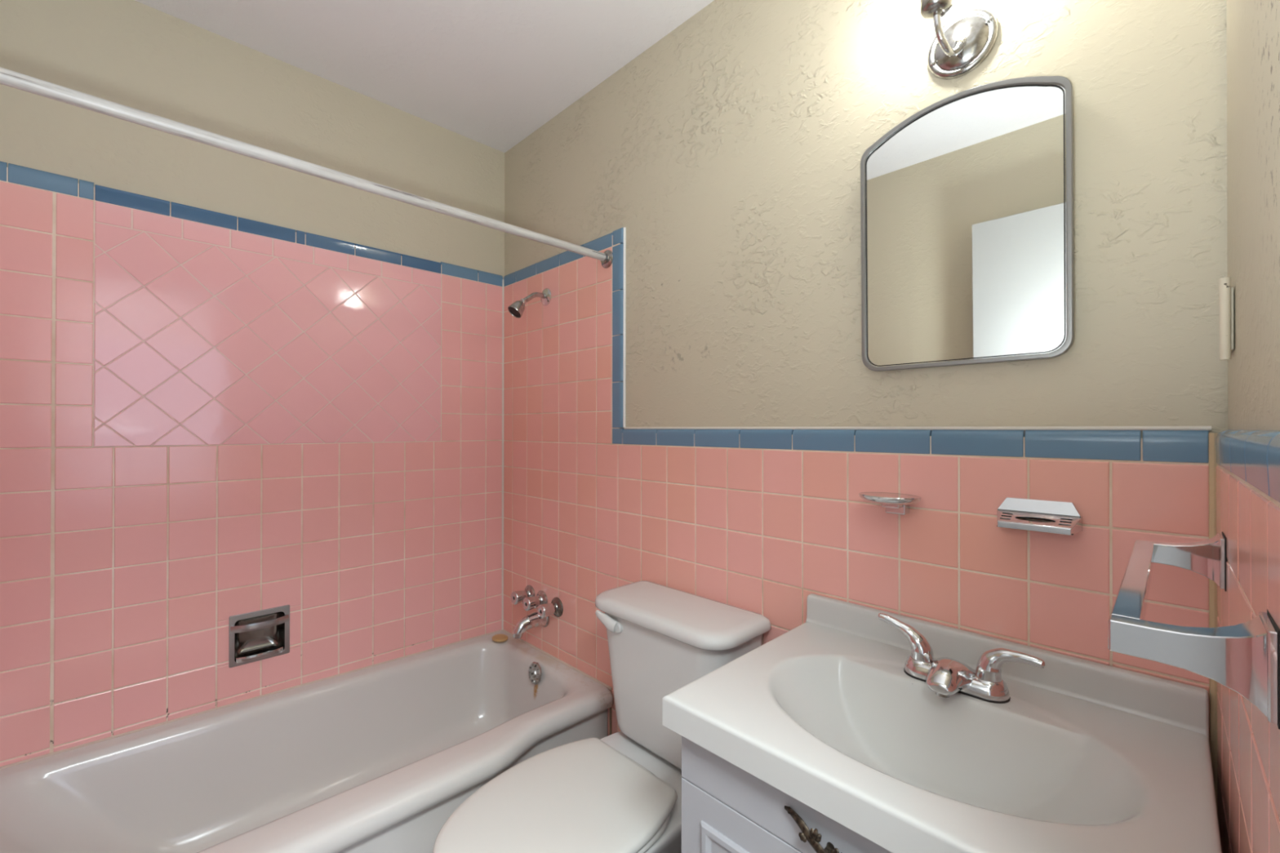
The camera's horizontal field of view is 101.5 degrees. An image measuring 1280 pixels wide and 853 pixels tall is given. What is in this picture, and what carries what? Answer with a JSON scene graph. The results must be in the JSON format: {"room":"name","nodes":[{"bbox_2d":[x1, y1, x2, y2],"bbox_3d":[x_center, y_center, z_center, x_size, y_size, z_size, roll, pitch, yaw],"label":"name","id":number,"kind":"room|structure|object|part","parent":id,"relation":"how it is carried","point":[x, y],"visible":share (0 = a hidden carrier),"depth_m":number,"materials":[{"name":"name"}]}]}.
{"room":"bathroom","nodes":[
{"label":"bathroom","id":0,"kind":"room"},
{"bbox_2d":[0,0,504,766],"bbox_3d":[-1.174,0.031,1.754,1.820,2.430,0.134,0,0,-44],"label":"wall","id":1,"kind":"structure","parent":0,"point":[231,384],"depth_m":1.57,"materials":[{"name":"pink tile"}]},
{"bbox_2d":[0,629,502,769],"bbox_3d":[-1.123,0.852,1.709,1.500,0.044,0.010,0,0,-44],"label":"trim","id":2,"kind":"structure","parent":1,"relation":"attached to","point":[494,632],"depth_m":1.56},
{"bbox_2d":[228,604,289,667],"bbox_3d":[-1.202,0.654,1.652,0.156,0.156,0.082,0,0,-44],"label":"recessed soap dish","id":3,"kind":"object","parent":1,"relation":"attached to","point":[262,634],"visible":1,"depth_m":1.66,"materials":[{"name":"silver metal"}]},
{"bbox_2d":[235,646,283,662],"bbox_3d":[-1.202,0.716,1.652,0.120,0.015,0.062,0,0,-44],"label":"tray","id":4,"kind":"object","parent":3,"relation":"on","point":[243,654],"depth_m":1.65,"materials":[{"name":"silver metal"}]},
{"bbox_2d":[502,279,504,629],"bbox_3d":[-0.586,0.125,2.237,0.008,1.506,0.008,0,0,-44],"label":"trim","id":5,"kind":"structure","parent":1,"relation":"attached to","point":[503,286],"depth_m":2.23,"materials":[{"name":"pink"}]},
{"bbox_2d":[134,0,714,152],"bbox_3d":[-0.406,-1.236,0.975,1.780,0.100,2.322,0,0,-44],"label":"ceiling","id":6,"kind":"structure","parent":0,"point":[491,73],"depth_m":1.62,"materials":[{"name":"white paint"}]},
{"bbox_2d":[503,0,1227,742],"bbox_3d":[0.200,0.031,1.530,0.133,2.430,2.392,0,0,-44],"label":"wall","id":7,"kind":"structure","parent":0,"point":[728,152],"depth_m":1.22,"materials":[{"name":"beige paint"}]},
{"bbox_2d":[0,66,613,268],"bbox_3d":[-0.652,-0.564,1.224,1.519,0.060,0.060,0,0,-44],"label":"curtain rod","id":8,"kind":"object","parent":7,"relation":"attached to","point":[11,78],"visible":1,"depth_m":1.08,"materials":[{"name":"white paint"}]},
{"bbox_2d":[511,585,535,604],"bbox_3d":[-0.465,0.668,2.058,0.076,0.072,0.072,0,0,-44],"label":"handle","id":9,"kind":"object","parent":7,"relation":"attached to","point":[517,597],"visible":0.86,"depth_m":2.04,"materials":[{"name":"silver metal"}]},
{"bbox_2d":[507,288,551,318],"bbox_3d":[-0.417,-0.465,1.954,0.160,0.131,0.066,0,0,-44],"label":"shower head","id":10,"kind":"object","parent":7,"relation":"attached to","point":[517,308],"visible":1,"depth_m":1.94},
{"bbox_3d":[-0.398,-0.483,1.973,0.106,0.054,0.018,0,0,-44],"label":"arm","id":11,"kind":"part","parent":10,"relation":"part of","materials":[{"name":"silver metal"}]},
{"bbox_2d":[512,611,549,638],"bbox_3d":[-0.414,0.742,1.968,0.134,0.081,0.068,0,0,-44],"label":"tub spout","id":12,"kind":"object","parent":7,"relation":"attached to","point":[531,620],"visible":0.87,"depth_m":1.95,"materials":[{"name":"silver metal"}]},
{"bbox_2d":[522,590,547,611],"bbox_3d":[-0.404,0.670,1.996,0.076,0.072,0.072,0,0,-44],"label":"handle","id":13,"kind":"object","parent":7,"relation":"attached to","point":[529,603],"visible":0.91,"depth_m":1.98,"materials":[{"name":"silver metal"}]},
{"bbox_2d":[537,597,563,618],"bbox_3d":[-0.335,0.673,1.925,0.076,0.072,0.072,0,0,-44],"label":"handle","id":14,"kind":"object","parent":7,"relation":"attached to","point":[555,607],"visible":1,"depth_m":1.92,"materials":[{"name":"silver metal"}]},
{"bbox_2d":[502,629,611,690],"bbox_3d":[-0.339,0.869,1.982,0.010,0.010,0.700,0,0,-44],"label":"trim","id":15,"kind":"structure","parent":7,"relation":"attached to","point":[609,687],"depth_m":1.92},
{"bbox_2d":[609,706,611,734],"bbox_3d":[-0.097,1.074,1.733,0.007,0.305,0.007,0,0,34],"label":"trim","id":16,"kind":"structure","parent":7,"relation":"attached to","point":[611,707],"depth_m":1.73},
{"bbox_2d":[622,227,626,427],"bbox_3d":[-0.051,-0.323,1.706,0.008,0.652,0.008,0,0,-44],"label":"trim","id":17,"kind":"structure","parent":7,"relation":"attached to","point":[624,228],"depth_m":1.70,"materials":[{"name":"white"}]},
{"bbox_2d":[858,492,921,515],"bbox_3d":[0.505,0.159,1.060,0.090,0.040,0.118,0,0,-44],"label":"holder","id":18,"kind":"object","parent":7,"relation":"attached to","point":[894,503],"visible":1,"depth_m":1.05,"materials":[{"name":"silver metal"}]},
{"bbox_2d":[858,492,921,505],"bbox_3d":[0.505,0.147,1.060,0.089,0.016,0.118,0,0,-44],"label":"tray","id":19,"kind":"object","parent":18,"relation":"on","point":[883,498],"depth_m":1.04,"materials":[{"name":"silver metal"}]},
{"bbox_2d":[623,426,1211,431],"bbox_3d":[0.402,0.004,1.243,0.007,0.007,1.292,0,0,-44],"label":"trim","id":20,"kind":"structure","parent":7,"relation":"attached to","point":[991,428],"depth_m":0.99,"materials":[{"name":"white"}]},
{"bbox_2d":[920,0,998,79],"bbox_3d":[0.577,-0.778,0.969,0.146,0.194,0.120,0,0,-44],"label":"wall sconce","id":21,"kind":"object","parent":7,"relation":"attached to","point":[957,47],"visible":1,"depth_m":0.99,"materials":[{"name":"silver metal"}]},
{"bbox_3d":[0.576,-0.723,0.974,0.107,0.073,0.019,0,0,-38],"label":"arm","id":22,"kind":"part","parent":21,"relation":"part of","materials":[{"name":"silver metal"}]},
{"bbox_2d":[860,75,1074,371],"bbox_3d":[0.610,-0.376,1.012,0.034,0.518,0.354,0,0,-44],"label":"arched mirror","id":23,"kind":"object","parent":7,"relation":"attached to","point":[966,202],"visible":1,"depth_m":0.98,"materials":[{"name":"grey mirror"}]},
{"bbox_2d":[996,497,1082,535],"bbox_3d":[0.683,0.153,0.903,0.056,0.048,0.119,0,0,-44],"label":"toothbrush holder","id":24,"kind":"object","parent":7,"relation":"attached to","point":[1067,519],"visible":1,"depth_m":0.90,"materials":[{"name":"silver metal"}]},
{"bbox_2d":[996,509,1081,529],"bbox_3d":[0.679,0.160,0.899,0.040,0.017,0.119,0,0,-44],"label":"shelf","id":25,"kind":"object","parent":24,"relation":"attached to","point":[1064,519],"depth_m":0.89,"materials":[{"name":"silver metal"}]},
{"bbox_3d":[0.698,0.141,0.917,0.016,0.023,0.118,0,0,-44],"label":"plate","id":26,"kind":"part","parent":24,"relation":"part of","materials":[{"name":"silver metal"}]},
{"bbox_2d":[1208,432,1218,807],"bbox_3d":[0.849,0.477,0.771,0.013,0.934,0.013,0,0,-44],"label":"trim","id":27,"kind":"structure","parent":7,"relation":"attached to","point":[1213,615],"depth_m":0.77,"materials":[{"name":"beige tile"}]},
{"bbox_2d":[1215,0,1279,852],"bbox_3d":[0.297,0.026,0.125,0.133,2.430,1.700,0,0,45],"label":"wall","id":28,"kind":"structure","parent":0,"point":[1247,453],"depth_m":0.53,"materials":[{"name":"beige paint"}]},
{"bbox_2d":[1107,531,1279,729],"bbox_3d":[0.571,0.171,0.550,0.481,0.066,0.089,0,0,-44],"label":"towel bar","id":29,"kind":"object","parent":28,"relation":"attached to","point":[1244,658],"visible":1,"depth_m":0.40,"materials":[{"name":"silver metal"}]},
{"bbox_3d":[0.719,0.172,0.700,0.056,0.062,0.083,0,0,-44],"label":"post","id":30,"kind":"part","parent":29,"relation":"part of","materials":[{"name":"silver metal"}]},
{"bbox_3d":[0.420,0.170,0.403,0.056,0.062,0.087,0,0,-44],"label":"post","id":31,"kind":"part","parent":29,"relation":"part of","materials":[{"name":"silver metal"}]},
{"bbox_2d":[1218,277,1234,360],"bbox_3d":[0.802,-0.142,0.718,0.087,0.110,0.013,0,0,-44],"label":"switch plate","id":32,"kind":"object","parent":28,"relation":"attached to","point":[1226,311],"visible":1,"depth_m":0.69,"materials":[{"name":"beige paint"}]},
{"bbox_3d":[-0.408,1.274,0.966,1.780,0.060,2.322,0,0,-44],"label":"floor","id":33,"kind":"structure","parent":0,"visible":0},
{"bbox_2d":[0,631,613,852],"bbox_3d":[-0.854,1.037,1.427,1.507,0.407,0.773,0,0,-44],"label":"bathtub","id":34,"kind":"object","parent":33,"relation":"on","point":[378,758],"visible":0.9,"depth_m":1.49,"materials":[{"name":"ceramic"}]},
{"bbox_2d":[492,634,507,642],"bbox_3d":[-0.571,0.863,2.135,0.060,0.012,0.072,0,0,-44],"label":"soap","id":35,"kind":"object","parent":34,"relation":"on","point":[498,637],"visible":1,"depth_m":2.12,"materials":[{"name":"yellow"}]},
{"bbox_3d":[-0.385,0.902,1.912,0.021,0.077,0.077,0,0,-44],"label":"overflow plate","id":36,"kind":"part","parent":34,"relation":"part of","materials":[{"name":"silver metal"}]},
{"bbox_2d":[432,580,770,852],"bbox_3d":[-0.093,0.855,1.197,0.738,0.780,0.463,0,0,-44],"label":"toilet","id":37,"kind":"object","parent":33,"relation":"on","point":[620,792],"visible":0.9,"depth_m":1.21,"materials":[{"name":"ceramic"}]},
{"bbox_3d":[-0.185,0.818,1.107,0.481,0.024,0.383,0,0,-44],"label":"seat lid","id":38,"kind":"part","parent":37,"relation":"part of","materials":[{"name":"plastic"}]},
{"bbox_3d":[-0.092,0.524,1.404,0.075,0.048,0.025,0,0,32],"label":"flush lever","id":39,"kind":"part","parent":37,"relation":"part of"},
{"bbox_3d":[-0.086,1.048,1.204,0.688,0.393,0.368,0,0,-44],"label":"bowl","id":40,"kind":"part","parent":37,"relation":"part of","materials":[{"name":"white ceramic"}]},
{"bbox_3d":[-0.169,0.842,1.123,0.484,0.018,0.374,0,0,-44],"label":"seat","id":41,"kind":"part","parent":37,"relation":"part of","materials":[{"name":"plastic"}]},
{"bbox_3d":[0.089,0.484,1.377,0.227,0.038,0.463,0,0,-44],"label":"tank lid","id":42,"kind":"part","parent":37,"relation":"part of","materials":[{"name":"white ceramic"}]},
{"bbox_3d":[0.093,0.679,1.381,0.201,0.350,0.420,0,0,-44],"label":"tank","id":43,"kind":"part","parent":37,"relation":"part of","materials":[{"name":"white ceramic"}]},
{"bbox_2d":[681,735,892,852],"bbox_3d":[0.445,0.871,0.815,0.512,0.746,0.607,0,0,-44],"label":"vanity cabinet","id":44,"kind":"object","parent":33,"relation":"on","point":[726,808],"visible":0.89,"depth_m":0.78,"materials":[{"name":"grey paint"}]},
{"bbox_3d":[0.172,0.865,0.761,0.008,0.467,0.212,0,0,-44],"label":"raised panel","id":45,"kind":"part","parent":44,"relation":"part of","materials":[{"name":"grey paint"}]},
{"bbox_3d":[0.180,0.866,0.769,0.018,0.564,0.302,0,0,-44],"label":"door","id":46,"kind":"part","parent":44,"relation":"part of","materials":[{"name":"grey paint"}]},
{"bbox_3d":[0.271,0.544,0.644,0.022,0.038,0.219,0,0,-44],"label":"handle","id":47,"kind":"part","parent":44,"relation":"part of","materials":[{"name":"brown metal"}]},
{"bbox_3d":[0.245,0.551,0.681,0.017,0.012,0.012,0,0,-44],"label":"mounting post","id":48,"kind":"part","parent":44,"relation":"part of","materials":[{"name":"brown metal"}]},
{"bbox_2d":[662,593,1222,852],"bbox_3d":[0.440,0.486,0.823,0.507,0.193,0.632,0,0,-44],"label":"washbasin","id":49,"kind":"object","parent":44,"relation":"in","point":[1082,756],"visible":0.94,"depth_m":0.80,"materials":[{"name":"ceramic"}]},
{"bbox_2d":[878,613,1044,703],"bbox_3d":[0.532,0.405,0.899,0.118,0.095,0.256,0,0,-44],"label":"sink faucet","id":50,"kind":"object","parent":49,"relation":"on","point":[946,677],"visible":1,"depth_m":0.87,"materials":[{"name":"silver metal"}]},
{"bbox_3d":[0.495,0.391,0.977,0.036,0.067,0.094,0,0,-44],"label":"lever","id":51,"kind":"part","parent":50,"relation":"part of","materials":[{"name":"silver metal"}]},
{"bbox_3d":[0.528,0.424,0.896,0.110,0.047,0.077,0,0,-44],"label":"spout","id":52,"kind":"part","parent":50,"relation":"part of","materials":[{"name":"silver metal"}]},
{"bbox_3d":[0.609,0.395,0.861,0.036,0.057,0.095,0,0,-44],"label":"lever","id":53,"kind":"part","parent":50,"relation":"part of","materials":[{"name":"silver metal"}]}
]}

